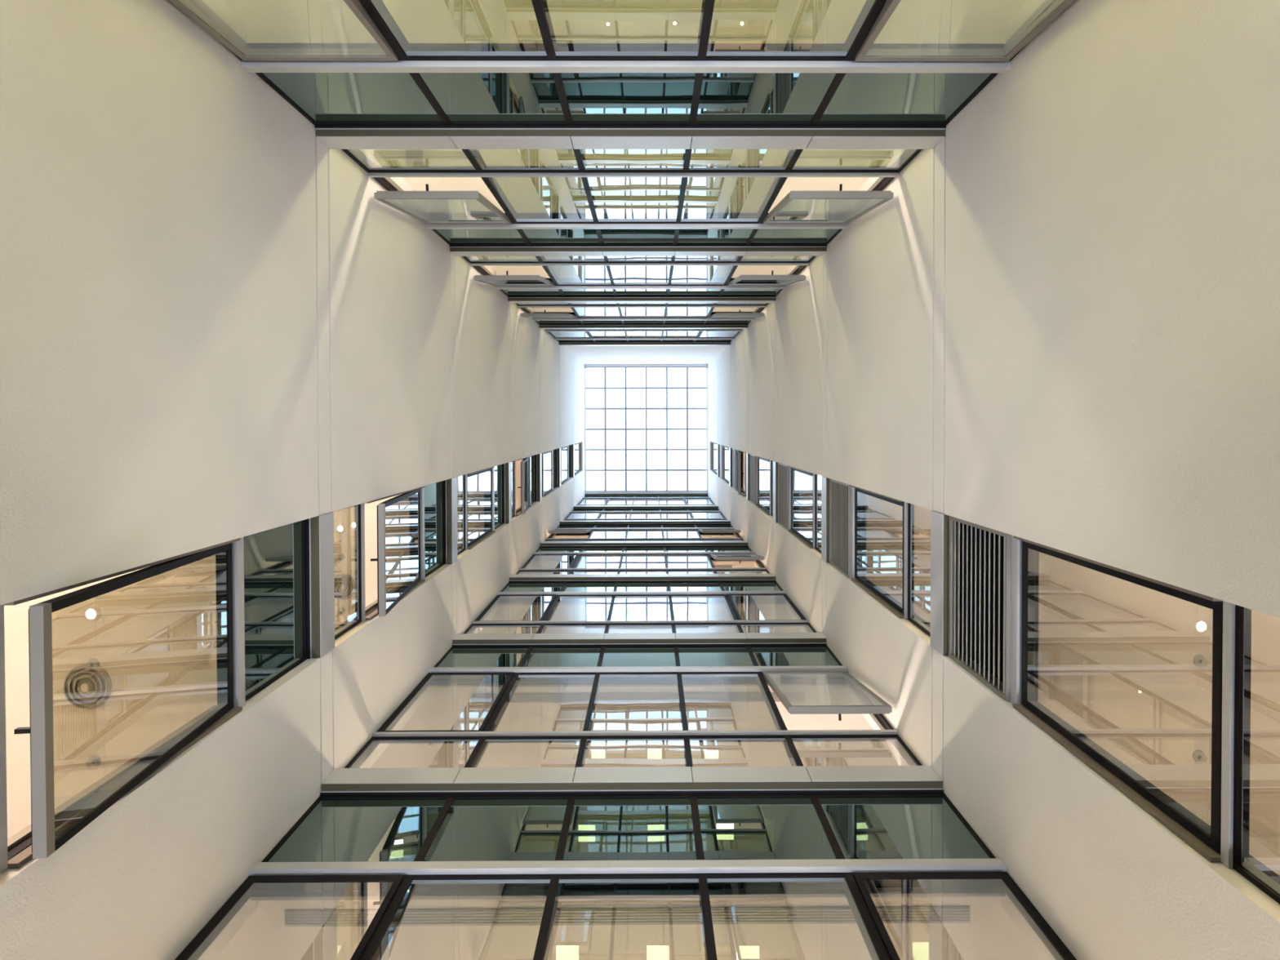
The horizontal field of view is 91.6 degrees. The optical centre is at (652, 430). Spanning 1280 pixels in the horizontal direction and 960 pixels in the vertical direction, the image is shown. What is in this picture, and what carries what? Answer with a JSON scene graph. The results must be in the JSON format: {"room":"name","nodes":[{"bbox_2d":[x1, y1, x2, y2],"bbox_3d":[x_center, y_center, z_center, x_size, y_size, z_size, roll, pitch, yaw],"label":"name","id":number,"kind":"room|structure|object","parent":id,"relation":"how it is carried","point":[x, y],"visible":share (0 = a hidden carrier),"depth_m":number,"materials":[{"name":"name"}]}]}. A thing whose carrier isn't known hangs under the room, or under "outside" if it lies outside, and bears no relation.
{"room":"building atrium","nodes":[
{"label":"building atrium","id":0,"kind":"room"},
{"bbox_2d":[4,554,217,839],"bbox_3d":[-5.552,0.401,4.967,4.140,0.050,5.900,0,-89,0],"label":"ceiling","id":1,"kind":"structure","parent":0,"point":[154,637],"depth_m":4.97,"materials":[{"name":"white"}]},
{"bbox_2d":[62,662,111,709],"bbox_3d":[-4.498,2.039,4.948,0.370,0.034,0.370,0,-89,0],"label":"ceiling vent","id":2,"kind":"object","parent":1,"relation":"in","point":[98,680],"visible":1,"depth_m":4.94,"materials":[{"name":"silver metal"}]},
{"bbox_2d":[0,0,585,959],"bbox_3d":[-3.386,0.208,14.257,0.300,32.337,7.050,0,-89,0],"label":"wall","id":3,"kind":"structure","parent":0,"point":[215,328],"depth_m":4.46,"materials":[{"name":"paint"}]},
{"bbox_2d":[0,519,306,873],"bbox_3d":[-3.281,1.527,4.093,0.368,3.787,1.364,0,-89,0],"label":"window","id":4,"kind":"structure","parent":3,"relation":"in","point":[261,606],"depth_m":4.36,"materials":[{"name":"black"}]},
{"bbox_2d":[306,511,334,658],"bbox_3d":[-3.315,1.502,6.087,0.260,0.282,1.366,0,-89,0],"label":"ledge","id":5,"kind":"object","parent":3,"relation":"attached to","point":[320,584],"visible":0.71,"depth_m":5.98,"materials":[{"name":"silver metal"}]},
{"bbox_2d":[333,480,444,639],"bbox_3d":[-3.281,1.478,8.063,0.405,3.804,1.364,0,-89,0],"label":"window","id":6,"kind":"structure","parent":3,"relation":"in","point":[411,523],"depth_m":7.84,"materials":[{"name":"black"}]},
{"bbox_2d":[444,477,457,564],"bbox_3d":[-3.333,1.454,10.066,0.260,0.282,1.366,0,-89,0],"label":"ledge","id":7,"kind":"object","parent":3,"relation":"attached to","point":[450,485],"visible":0.7,"depth_m":9.95,"materials":[{"name":"silver metal"}]},
{"bbox_2d":[455,463,503,555],"bbox_3d":[-3.379,1.430,12.058,0.245,3.837,1.364,0,-89,0],"label":"window","id":8,"kind":"structure","parent":3,"relation":"in","point":[480,494],"depth_m":11.88,"materials":[{"name":"black"}]},
{"bbox_2d":[503,462,511,523],"bbox_3d":[-3.351,1.405,14.077,0.260,0.282,1.366,0,-89,0],"label":"ledge","id":9,"kind":"object","parent":3,"relation":"attached to","point":[507,466],"visible":0.69,"depth_m":13.96,"materials":[{"name":"silver metal"}]},
{"bbox_2d":[511,454,536,517],"bbox_3d":[-3.321,1.381,16.043,0.397,3.784,1.364,0,-89,0],"label":"window","id":10,"kind":"structure","parent":3,"relation":"in","point":[528,486],"depth_m":15.65,"materials":[{"name":"black"}]},
{"bbox_2d":[542,448,555,497],"bbox_3d":[-3.415,1.333,19.965,0.245,3.710,1.364,0,-89,0],"label":"window","id":11,"kind":"structure","parent":3,"relation":"in","point":[548,458],"depth_m":20.09,"materials":[{"name":"black"}]},
{"bbox_2d":[560,444,570,484],"bbox_3d":[-3.432,1.286,23.876,0.245,3.764,1.364,0,-89,0],"label":"window","id":12,"kind":"structure","parent":3,"relation":"in","point":[565,451],"depth_m":24.03,"materials":[{"name":"black"}]},
{"bbox_2d":[333,494,399,627],"bbox_3d":[-5.570,0.352,8.946,4.140,0.050,5.900,0,-89,0],"label":"ceiling","id":13,"kind":"structure","parent":0,"point":[344,543],"depth_m":8.95,"materials":[{"name":"white"}]},
{"bbox_2d":[333,573,355,599],"bbox_3d":[-4.446,2.250,8.930,0.370,0.034,0.370,0,-89,0],"label":"ceiling vent","id":14,"kind":"object","parent":13,"relation":"in","point":[344,586],"visible":0.91,"depth_m":8.92,"materials":[{"name":"silver metal"}]},
{"bbox_2d":[222,0,1026,44],"bbox_3d":[-0.033,-5.360,4.922,11.200,0.050,4.600,0,-89,0],"label":"ceiling","id":15,"kind":"structure","parent":0,"point":[267,21],"depth_m":4.92,"materials":[{"name":"white paint"}]},
{"bbox_2d":[214,887,1040,959],"bbox_3d":[-0.011,5.814,5.058,11.200,0.050,4.250,0,-89,0],"label":"ceiling","id":16,"kind":"structure","parent":0,"point":[991,934],"depth_m":5.01,"materials":[{"name":"white"}]},
{"bbox_2d":[284,906,970,926],"bbox_3d":[-0.195,3.905,5.000,5.500,0.017,0.130,0,-89,0],"label":"ceiling vent","id":17,"kind":"object","parent":16,"relation":"in","point":[837,914],"visible":1,"depth_m":5.00,"materials":[{"name":"grey metal"}]},
{"bbox_2d":[250,887,1005,900],"bbox_3d":[-0.015,3.706,4.977,11.100,0.059,0.028,0,-89,0],"label":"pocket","id":18,"kind":"object","parent":16,"relation":"attached to","point":[943,891],"visible":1,"depth_m":4.96,"materials":[{"name":"grey"}]},
{"bbox_2d":[314,124,946,149],"bbox_3d":[-0.206,-2.913,6.047,5.992,0.282,0.241,0,-89,0],"label":"ledge","id":19,"kind":"object","parent":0,"point":[333,136],"visible":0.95,"depth_m":5.94,"materials":[{"name":"silver metal"}]},
{"bbox_2d":[342,148,528,244],"bbox_3d":[-2.578,-2.867,8.013,1.267,3.804,0.431,0,-89,0],"label":"window","id":20,"kind":"structure","parent":19,"relation":"on","point":[457,217],"depth_m":7.28,"materials":[{"name":"black"}]},
{"bbox_2d":[465,146,601,244],"bbox_3d":[-1.370,-2.975,8.017,1.150,3.804,0.220,0,-89,0],"label":"window","id":21,"kind":"structure","parent":19,"relation":"on","point":[544,193],"depth_m":7.67,"materials":[{"name":"black"}]},
{"bbox_2d":[576,149,688,244],"bbox_3d":[-0.215,-2.978,8.022,1.160,3.804,0.220,0,-89,0],"label":"window","id":22,"kind":"structure","parent":19,"relation":"on","point":[636,199],"depth_m":7.71,"materials":[{"name":"black"}]},
{"bbox_2d":[675,146,799,244],"bbox_3d":[0.940,-2.980,8.028,1.150,3.804,0.220,0,-89,0],"label":"window","id":23,"kind":"structure","parent":19,"relation":"on","point":[726,197],"depth_m":7.68,"materials":[{"name":"black"}]},
{"bbox_2d":[747,147,922,244],"bbox_3d":[2.149,-2.877,8.034,1.267,3.804,0.431,0,-89,0],"label":"window","id":24,"kind":"structure","parent":19,"relation":"on","point":[801,217],"depth_m":7.29,"materials":[{"name":"black"}]},
{"bbox_2d":[320,765,943,795],"bbox_3d":[-0.193,3.513,6.125,5.992,0.282,0.246,0,-89,0],"label":"ledge","id":25,"kind":"object","parent":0,"point":[824,779],"visible":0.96,"depth_m":6.02,"materials":[{"name":"silver metal"}]},
{"bbox_2d":[344,646,530,768],"bbox_3d":[-2.565,3.537,8.091,1.267,3.804,0.220,0,-89,0],"label":"window","id":26,"kind":"structure","parent":25,"relation":"on","point":[462,673],"depth_m":8.32,"materials":[{"name":"black"}]},
{"bbox_2d":[466,645,603,779],"bbox_3d":[-1.357,3.534,8.097,1.150,3.804,0.220,0,-89,0],"label":"window","id":27,"kind":"structure","parent":25,"relation":"on","point":[575,668],"depth_m":8.60,"materials":[{"name":"black"}]},
{"bbox_2d":[577,645,689,767],"bbox_3d":[-0.202,3.532,8.102,1.160,3.804,0.220,0,-89,0],"label":"window","id":28,"kind":"structure","parent":25,"relation":"on","point":[620,667],"depth_m":8.70,"materials":[{"name":"black"}]},
{"bbox_2d":[675,645,800,778],"bbox_3d":[0.953,3.530,8.107,1.150,3.804,0.220,0,-89,0],"label":"window","id":29,"kind":"structure","parent":25,"relation":"on","point":[732,668],"depth_m":8.64,"materials":[{"name":"black"}]},
{"bbox_2d":[747,644,922,766],"bbox_3d":[2.162,3.409,8.111,1.267,3.804,0.456,0,-89,0],"label":"window","id":30,"kind":"structure","parent":25,"relation":"on","point":[806,679],"depth_m":7.81,"materials":[{"name":"black"}]},
{"bbox_2d":[370,681,899,779],"bbox_3d":[-0.029,5.765,9.037,11.200,0.050,4.250,0,-89,0],"label":"ceiling","id":31,"kind":"structure","parent":0,"point":[465,714],"depth_m":8.99,"materials":[{"name":"white"}]},
{"bbox_2d":[471,692,781,702],"bbox_3d":[-0.207,3.856,8.978,4.810,0.017,0.130,0,-89,0],"label":"ceiling vent","id":32,"kind":"object","parent":31,"relation":"in","point":[705,696],"visible":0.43,"depth_m":8.97,"materials":[{"name":"grey metal"}]},
{"bbox_2d":[402,149,868,213],"bbox_3d":[-0.051,-5.409,8.901,11.200,0.050,4.600,0,-89,0],"label":"ceiling","id":33,"kind":"structure","parent":0,"point":[418,184],"depth_m":8.89,"materials":[{"name":"white paint"}]},
{"bbox_2d":[449,244,826,256],"bbox_3d":[-0.224,-2.962,10.026,5.992,0.282,0.241,0,-89,0],"label":"ledge","id":34,"kind":"object","parent":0,"point":[456,250],"visible":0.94,"depth_m":9.91,"materials":[{"name":"silver metal"}]},
{"bbox_2d":[462,256,564,296],"bbox_3d":[-2.596,-2.907,12.008,1.267,3.837,0.448,0,-89,0],"label":"window","id":35,"kind":"structure","parent":34,"relation":"on","point":[509,285],"depth_m":11.28,"materials":[{"name":"black"}]},
{"bbox_2d":[537,256,615,296],"bbox_3d":[-1.388,-3.024,12.012,1.150,3.837,0.220,0,-89,0],"label":"window","id":36,"kind":"structure","parent":34,"relation":"on","point":[574,276],"depth_m":11.91,"materials":[{"name":"black"}]},
{"bbox_2d":[604,256,673,296],"bbox_3d":[-0.233,-3.026,12.018,1.160,3.837,0.220,0,-89,0],"label":"window","id":37,"kind":"structure","parent":34,"relation":"on","point":[630,276],"depth_m":11.91,"materials":[{"name":"black"}]},
{"bbox_2d":[667,253,741,296],"bbox_3d":[0.922,-3.029,12.023,1.150,3.837,0.220,0,-89,0],"label":"window","id":38,"kind":"structure","parent":34,"relation":"on","point":[691,276],"depth_m":11.92,"materials":[{"name":"black"}]},
{"bbox_2d":[720,255,815,296],"bbox_3d":[2.131,-2.917,12.030,1.267,3.837,0.448,0,-89,0],"label":"window","id":39,"kind":"structure","parent":34,"relation":"on","point":[771,285],"depth_m":11.45,"materials":[{"name":"black"}]},
{"bbox_2d":[452,632,826,646],"bbox_3d":[-0.211,3.464,10.104,5.992,0.282,0.246,0,-89,0],"label":"ledge","id":40,"kind":"object","parent":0,"point":[679,638],"visible":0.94,"depth_m":9.99,"materials":[{"name":"silver metal"}]},
{"bbox_2d":[463,582,564,633],"bbox_3d":[-2.583,3.488,12.086,1.267,3.837,0.220,0,-89,0],"label":"window","id":41,"kind":"structure","parent":40,"relation":"on","point":[519,607],"depth_m":11.83,"materials":[{"name":"black"}]},
{"bbox_2d":[537,582,616,635],"bbox_3d":[-1.375,3.486,12.092,1.150,3.837,0.220,0,-89,0],"label":"window","id":42,"kind":"structure","parent":40,"relation":"on","point":[579,607],"depth_m":11.90,"materials":[{"name":"black"}]},
{"bbox_2d":[605,582,674,633],"bbox_3d":[-0.220,3.483,12.097,1.160,3.837,0.220,0,-89,0],"label":"window","id":43,"kind":"structure","parent":40,"relation":"on","point":[637,607],"depth_m":11.89,"materials":[{"name":"black"}]},
{"bbox_2d":[668,581,742,633],"bbox_3d":[0.935,3.481,12.102,1.150,3.837,0.220,0,-89,0],"label":"window","id":44,"kind":"structure","parent":40,"relation":"on","point":[697,606],"depth_m":11.93,"materials":[{"name":"black"}]},
{"bbox_2d":[720,581,816,633],"bbox_3d":[2.144,3.478,12.108,1.267,3.837,0.220,0,-89,0],"label":"window","id":45,"kind":"structure","parent":40,"relation":"on","point":[757,606],"depth_m":11.85,"materials":[{"name":"black"}]},
{"bbox_2d":[492,265,790,278],"bbox_3d":[-0.069,-5.458,12.912,11.200,0.050,4.600,0,-89,0],"label":"ceiling","id":46,"kind":"structure","parent":0,"point":[740,269],"depth_m":12.92,"materials":[{"name":"white paint"}]},
{"bbox_2d":[508,573,775,582],"bbox_3d":[-0.229,3.415,14.116,5.992,0.282,0.246,0,-89,0],"label":"ledge","id":47,"kind":"object","parent":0,"point":[532,577],"visible":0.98,"depth_m":14.00,"materials":[{"name":"silver metal"}]},
{"bbox_2d":[515,546,583,574],"bbox_3d":[-2.601,3.439,16.072,1.267,3.784,0.220,0,-89,0],"label":"window","id":48,"kind":"structure","parent":47,"relation":"on","point":[546,560],"depth_m":16.01,"materials":[{"name":"black"}]},
{"bbox_2d":[569,546,623,573],"bbox_3d":[-1.393,3.437,16.077,1.150,3.784,0.220,0,-89,0],"label":"window","id":49,"kind":"structure","parent":47,"relation":"on","point":[591,560],"depth_m":16.10,"materials":[{"name":"black"}]},
{"bbox_2d":[618,546,667,573],"bbox_3d":[-0.238,3.434,16.082,1.160,3.784,0.220,0,-89,0],"label":"window","id":50,"kind":"structure","parent":47,"relation":"on","point":[634,560],"depth_m":16.09,"materials":[{"name":"black"}]},
{"bbox_2d":[664,546,715,576],"bbox_3d":[0.917,3.432,16.087,1.150,3.784,0.220,0,-89,0],"label":"window","id":51,"kind":"structure","parent":47,"relation":"on","point":[679,559],"depth_m":16.17,"materials":[{"name":"black"}]},
{"bbox_2d":[704,546,769,573],"bbox_3d":[2.125,3.307,16.091,1.267,3.784,0.466,0,-89,0],"label":"window","id":52,"kind":"structure","parent":47,"relation":"on","point":[714,553],"depth_m":15.58,"materials":[{"name":"black"}]},
{"bbox_2d":[507,296,776,303],"bbox_3d":[-0.242,-3.010,14.037,5.992,0.282,0.241,0,-89,0],"label":"ledge","id":53,"kind":"object","parent":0,"point":[512,300],"visible":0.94,"depth_m":13.92,"materials":[{"name":"silver metal"}]},
{"bbox_2d":[515,302,582,324],"bbox_3d":[-2.614,-2.972,15.993,1.267,3.784,0.416,0,-89,0],"label":"window","id":54,"kind":"structure","parent":53,"relation":"on","point":[544,317],"depth_m":15.20,"materials":[{"name":"black"}]},
{"bbox_2d":[569,302,622,324],"bbox_3d":[-1.406,-3.073,15.998,1.150,3.784,0.220,0,-89,0],"label":"window","id":55,"kind":"structure","parent":53,"relation":"on","point":[588,313],"depth_m":16.08,"materials":[{"name":"black"}]},
{"bbox_2d":[617,302,666,324],"bbox_3d":[-0.251,-3.075,16.003,1.160,3.784,0.220,0,-89,0],"label":"window","id":56,"kind":"structure","parent":53,"relation":"on","point":[631,313],"depth_m":16.08,"materials":[{"name":"black"}]},
{"bbox_2d":[663,302,715,324],"bbox_3d":[0.904,-3.077,16.008,1.150,3.784,0.220,0,-89,0],"label":"window","id":57,"kind":"structure","parent":53,"relation":"on","point":[676,313],"depth_m":16.09,"materials":[{"name":"black"}]},
{"bbox_2d":[704,302,768,324],"bbox_3d":[2.113,-2.982,16.015,1.267,3.784,0.416,0,-89,0],"label":"window","id":58,"kind":"structure","parent":53,"relation":"on","point":[714,317],"depth_m":15.28,"materials":[{"name":"black"}]},
{"bbox_2d":[532,306,754,312],"bbox_3d":[-0.087,-5.506,16.871,11.200,0.050,4.600,0,-89,0],"label":"ceiling","id":59,"kind":"structure","parent":0,"point":[742,308],"depth_m":16.88,"materials":[{"name":"white paint"}]},
{"bbox_2d":[538,324,747,329],"bbox_3d":[-0.260,-3.059,17.996,5.992,0.282,0.241,0,-89,0],"label":"ledge","id":60,"kind":"object","parent":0,"point":[542,326],"visible":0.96,"depth_m":17.88,"materials":[{"name":"silver metal"}]},
{"bbox_2d":[545,328,595,342],"bbox_3d":[-2.632,-3.118,19.914,1.267,3.710,0.220,0,-89,0],"label":"window","id":61,"kind":"structure","parent":60,"relation":"on","point":[574,335],"depth_m":20.10,"materials":[{"name":"black"}]},
{"bbox_2d":[586,328,627,342],"bbox_3d":[-1.424,-3.120,19.919,1.150,3.710,0.220,0,-89,0],"label":"window","id":62,"kind":"structure","parent":60,"relation":"on","point":[597,335],"depth_m":20.12,"materials":[{"name":"black"}]},
{"bbox_2d":[624,328,662,342],"bbox_3d":[-0.269,-3.123,19.924,1.160,3.710,0.220,0,-89,0],"label":"window","id":63,"kind":"structure","parent":60,"relation":"on","point":[633,335],"depth_m":20.13,"materials":[{"name":"black"}]},
{"bbox_2d":[661,328,701,342],"bbox_3d":[0.886,-3.125,19.930,1.150,3.710,0.220,0,-89,0],"label":"window","id":64,"kind":"structure","parent":60,"relation":"on","point":[668,335],"depth_m":20.15,"materials":[{"name":"black"}]},
{"bbox_2d":[694,328,742,342],"bbox_3d":[2.095,-3.128,19.935,1.267,3.710,0.220,0,-89,0],"label":"window","id":65,"kind":"structure","parent":60,"relation":"on","point":[704,335],"depth_m":20.01,"materials":[{"name":"black"}]},
{"bbox_2d":[540,540,747,546],"bbox_3d":[-0.247,3.367,18.074,5.992,0.282,0.246,0,-89,0],"label":"ledge","id":66,"kind":"object","parent":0,"point":[728,543],"visible":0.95,"depth_m":17.96,"materials":[{"name":"silver metal"}]},
{"bbox_2d":[545,524,595,541],"bbox_3d":[-2.619,3.287,19.992,1.267,3.710,0.430,0,-89,0],"label":"window","id":67,"kind":"structure","parent":66,"relation":"on","point":[567,530],"depth_m":20.01,"materials":[{"name":"black"}]},
{"bbox_2d":[586,524,628,541],"bbox_3d":[-1.411,3.389,19.999,1.150,3.710,0.220,0,-89,0],"label":"window","id":68,"kind":"structure","parent":66,"relation":"on","point":[600,532],"depth_m":20.13,"materials":[{"name":"black"}]},
{"bbox_2d":[625,524,663,541],"bbox_3d":[-0.256,3.387,20.004,1.160,3.710,0.220,0,-89,0],"label":"window","id":69,"kind":"structure","parent":66,"relation":"on","point":[634,532],"depth_m":20.12,"materials":[{"name":"black"}]},
{"bbox_2d":[662,524,702,542],"bbox_3d":[0.899,3.384,20.009,1.150,3.710,0.220,0,-89,0],"label":"window","id":70,"kind":"structure","parent":66,"relation":"on","point":[671,532],"depth_m":20.25,"materials":[{"name":"black"}]},
{"bbox_2d":[694,524,742,541],"bbox_3d":[2.108,3.277,20.013,1.267,3.710,0.430,0,-89,0],"label":"window","id":71,"kind":"structure","parent":66,"relation":"on","point":[702,529],"depth_m":19.98,"materials":[{"name":"black glass"}]},
{"bbox_2d":[559,342,730,346],"bbox_3d":[-0.277,-3.106,21.881,5.992,0.282,0.241,0,-89,0],"label":"ledge","id":72,"kind":"object","parent":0,"point":[561,344],"visible":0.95,"depth_m":21.77,"materials":[{"name":"silver metal"}]},
{"bbox_2d":[564,345,726,364],"bbox_3d":[-0.297,-3.310,26.227,5.998,8.340,0.320,0,-89,0],"label":"wall","id":73,"kind":"structure","parent":0,"point":[676,354],"depth_m":25.92,"materials":[{"name":"paint"}]},
{"bbox_2d":[560,520,730,524],"bbox_3d":[-0.265,3.320,21.959,5.992,0.282,0.246,0,-89,0],"label":"ledge","id":74,"kind":"object","parent":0,"point":[582,522],"visible":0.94,"depth_m":21.84,"materials":[{"name":"silver metal"}]},
{"bbox_2d":[563,509,603,520],"bbox_3d":[-2.637,3.344,23.905,1.267,3.764,0.220,0,-89,0],"label":"window","id":75,"kind":"structure","parent":74,"relation":"on","point":[575,514],"depth_m":24.04,"materials":[{"name":"black"}]},
{"bbox_2d":[598,508,631,520],"bbox_3d":[-1.428,3.341,23.910,1.150,3.764,0.220,0,-89,0],"label":"window","id":76,"kind":"structure","parent":74,"relation":"on","point":[606,514],"depth_m":24.23,"materials":[{"name":"black"}]},
{"bbox_2d":[629,508,661,519],"bbox_3d":[-0.273,3.339,23.916,1.160,3.764,0.220,0,-89,0],"label":"window","id":77,"kind":"structure","parent":74,"relation":"on","point":[636,513],"depth_m":24.22,"materials":[{"name":"black"}]},
{"bbox_2d":[659,508,692,521],"bbox_3d":[0.882,3.337,23.921,1.150,3.764,0.220,0,-89,0],"label":"window","id":78,"kind":"structure","parent":74,"relation":"on","point":[665,513],"depth_m":24.20,"materials":[{"name":"black"}]},
{"bbox_2d":[688,508,727,519],"bbox_3d":[2.090,3.334,23.926,1.267,3.764,0.220,0,-89,0],"label":"window","id":79,"kind":"structure","parent":74,"relation":"on","point":[695,513],"depth_m":24.04,"materials":[{"name":"black"}]},
{"bbox_2d":[573,505,718,509],"bbox_3d":[-0.282,3.272,25.898,5.992,0.282,0.246,0,-89,0],"label":"ledge","id":80,"kind":"object","parent":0,"point":[575,507],"visible":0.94,"depth_m":25.78,"materials":[{"name":"silver metal"}]},
{"bbox_2d":[918,506,930,623],"bbox_3d":[5.218,0.330,8.994,4.285,0.050,5.900,0,-89,0],"label":"ceiling","id":81,"kind":"structure","parent":0,"point":[924,513],"depth_m":8.98,"materials":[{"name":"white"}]},
{"bbox_2d":[707,0,1279,959],"bbox_3d":[2.914,0.195,14.285,0.300,32.337,7.050,0,-89,0],"label":"wall","id":82,"kind":"structure","parent":0,"point":[1058,327],"depth_m":4.22,"materials":[{"name":"paint"}]},
{"bbox_2d":[749,453,756,505],"bbox_3d":[2.872,1.352,17.434,0.175,0.968,1.356,0,-89,0],"label":"louver panel","id":83,"kind":"object","parent":82,"relation":"attached to","point":[753,459],"visible":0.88,"depth_m":17.38,"materials":[{"name":"silver metal"}]},
{"bbox_2d":[755,455,773,516],"bbox_3d":[2.898,1.369,16.046,0.215,3.734,1.364,0,-89,0],"label":"window","id":84,"kind":"structure","parent":82,"relation":"in","point":[764,466],"depth_m":15.79,"materials":[{"name":"black"}]},
{"bbox_2d":[777,462,788,529],"bbox_3d":[2.890,1.400,13.475,0.175,0.968,1.356,0,-89,0],"label":"louver panel","id":85,"kind":"object","parent":82,"relation":"attached to","point":[783,469],"visible":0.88,"depth_m":13.50,"materials":[{"name":"silver metal"}]},
{"bbox_2d":[787,465,821,553],"bbox_3d":[2.916,1.417,12.061,0.215,3.787,1.364,0,-89,0],"label":"window","id":86,"kind":"structure","parent":82,"relation":"in","point":[804,486],"depth_m":11.69,"materials":[{"name":"black"}]},
{"bbox_2d":[821,475,829,562],"bbox_3d":[2.903,1.441,10.094,0.260,0.282,1.366,0,-89,0],"label":"ledge","id":87,"kind":"object","parent":82,"relation":"attached to","point":[824,481],"visible":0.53,"depth_m":9.99,"materials":[{"name":"silver metal"}]},
{"bbox_2d":[829,478,850,577],"bbox_3d":[2.908,1.449,9.464,0.175,0.968,1.356,0,-89,0],"label":"louver panel","id":88,"kind":"object","parent":82,"relation":"attached to","point":[839,492],"visible":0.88,"depth_m":9.42,"materials":[{"name":"silver metal"}]},
{"bbox_2d":[850,484,930,636],"bbox_3d":[2.934,1.466,8.066,0.215,3.754,1.364,0,-89,0],"label":"window","id":89,"kind":"structure","parent":82,"relation":"in","point":[886,564],"depth_m":7.58,"materials":[{"name":"black"}]},
{"bbox_2d":[930,510,948,655],"bbox_3d":[2.921,1.490,6.115,0.260,0.282,1.366,0,-89,0],"label":"ledge","id":90,"kind":"object","parent":82,"relation":"attached to","point":[939,521],"visible":0.51,"depth_m":6.05,"materials":[{"name":"silver metal"}]},
{"bbox_2d":[948,515,1011,701],"bbox_3d":[2.926,1.497,5.485,0.175,0.968,1.356,0,-89,0],"label":"louver panel","id":91,"kind":"object","parent":82,"relation":"attached to","point":[987,655],"visible":0.85,"depth_m":5.51,"materials":[{"name":"silver metal"}]},
{"bbox_2d":[957,524,1279,904],"bbox_3d":[2.952,1.514,4.096,0.215,3.737,1.364,0,-89,0],"label":"window","id":92,"kind":"structure","parent":82,"relation":"in","point":[1226,841],"depth_m":3.26,"materials":[{"name":"black"}]},
{"bbox_2d":[1034,551,1279,836],"bbox_3d":[5.236,0.378,5.016,4.285,0.050,5.900,0,-89,0],"label":"ceiling","id":93,"kind":"structure","parent":0,"point":[1113,656],"depth_m":5.01,"materials":[{"name":"white"}]},
{"bbox_2d":[1248,836,1279,875],"bbox_3d":[5.242,0.396,3.570,4.285,2.842,5.900,0,-89,0],"label":"wall","id":94,"kind":"structure","parent":0,"point":[1266,850],"depth_m":4.87,"materials":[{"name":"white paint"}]},
{"bbox_3d":[-0.138,-0.373,30.584,18.000,0.300,18.000,0,-89,0],"label":"roof","id":95,"kind":"structure","parent":0,"visible":0},
{"bbox_2d":[584,364,707,493],"bbox_3d":[-0.309,0.017,30.396,5.996,0.285,6.425,0,-89,0],"label":"skylight","id":96,"kind":"object","parent":95,"relation":"attached to","point":[605,388],"visible":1,"depth_m":30.34,"materials":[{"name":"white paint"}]},
{"bbox_3d":[-0.188,-2.865,2.085,5.992,0.282,0.241,0,-89,0],"label":"ledge","id":97,"kind":"object","parent":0,"visible":0},
{"bbox_2d":[168,0,447,124],"bbox_3d":[-2.560,-2.888,4.042,1.267,3.787,0.292,0,-89,0],"label":"window","id":98,"kind":"structure","parent":97,"relation":"on","point":[327,83],"depth_m":5.04,"materials":[{"name":"black"}]},
{"bbox_2d":[363,0,569,124],"bbox_3d":[-1.352,-2.927,4.047,1.150,3.787,0.220,0,-89,0],"label":"window","id":99,"kind":"structure","parent":97,"relation":"on","point":[468,83],"depth_m":5.12,"materials":[{"name":"black"}]},
{"bbox_2d":[536,0,710,124],"bbox_3d":[-0.197,-2.929,4.052,1.160,3.787,0.220,0,-89,0],"label":"window","id":100,"kind":"structure","parent":97,"relation":"on","point":[599,83],"depth_m":5.12,"materials":[{"name":"black"}]},
{"bbox_2d":[692,0,882,124],"bbox_3d":[0.958,-2.932,4.057,1.150,3.787,0.220,0,-89,0],"label":"window","id":101,"kind":"structure","parent":97,"relation":"on","point":[739,83],"depth_m":5.13,"materials":[{"name":"black"}]},
{"bbox_2d":[813,0,1075,124],"bbox_3d":[2.167,-2.898,4.063,1.267,3.787,0.292,0,-89,0],"label":"window","id":102,"kind":"structure","parent":97,"relation":"on","point":[882,83],"depth_m":5.07,"materials":[{"name":"black"}]},
{"bbox_3d":[-0.175,3.561,2.164,5.992,0.282,0.247,0,-89,0],"label":"ledge","id":103,"kind":"object","parent":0,"visible":0},
{"bbox_2d":[174,795,452,959],"bbox_3d":[-2.547,3.585,4.121,1.267,3.787,0.220,0,-89,0],"label":"window","id":104,"kind":"structure","parent":103,"relation":"on","point":[340,842],"depth_m":5.17,"materials":[{"name":"black"}]},
{"bbox_2d":[364,795,572,959],"bbox_3d":[-1.339,3.583,4.127,1.150,3.787,0.220,0,-89,0],"label":"window","id":105,"kind":"structure","parent":103,"relation":"on","point":[477,842],"depth_m":5.23,"materials":[{"name":"black"}]},
{"bbox_2d":[537,794,712,959],"bbox_3d":[-0.184,3.580,4.132,1.160,3.787,0.220,0,-89,0],"label":"window","id":106,"kind":"structure","parent":103,"relation":"on","point":[610,841],"depth_m":5.24,"materials":[{"name":"black"}]},
{"bbox_2d":[693,793,885,959],"bbox_3d":[0.971,3.578,4.137,1.150,3.787,0.220,0,-89,0],"label":"window","id":107,"kind":"structure","parent":103,"relation":"on","point":[781,840],"depth_m":5.24,"materials":[{"name":"black"}]},
{"bbox_2d":[813,793,1076,959],"bbox_3d":[2.180,3.575,4.142,1.267,3.787,0.220,0,-89,0],"label":"window","id":108,"kind":"structure","parent":103,"relation":"on","point":[883,840],"depth_m":5.21,"materials":[{"name":"black"}]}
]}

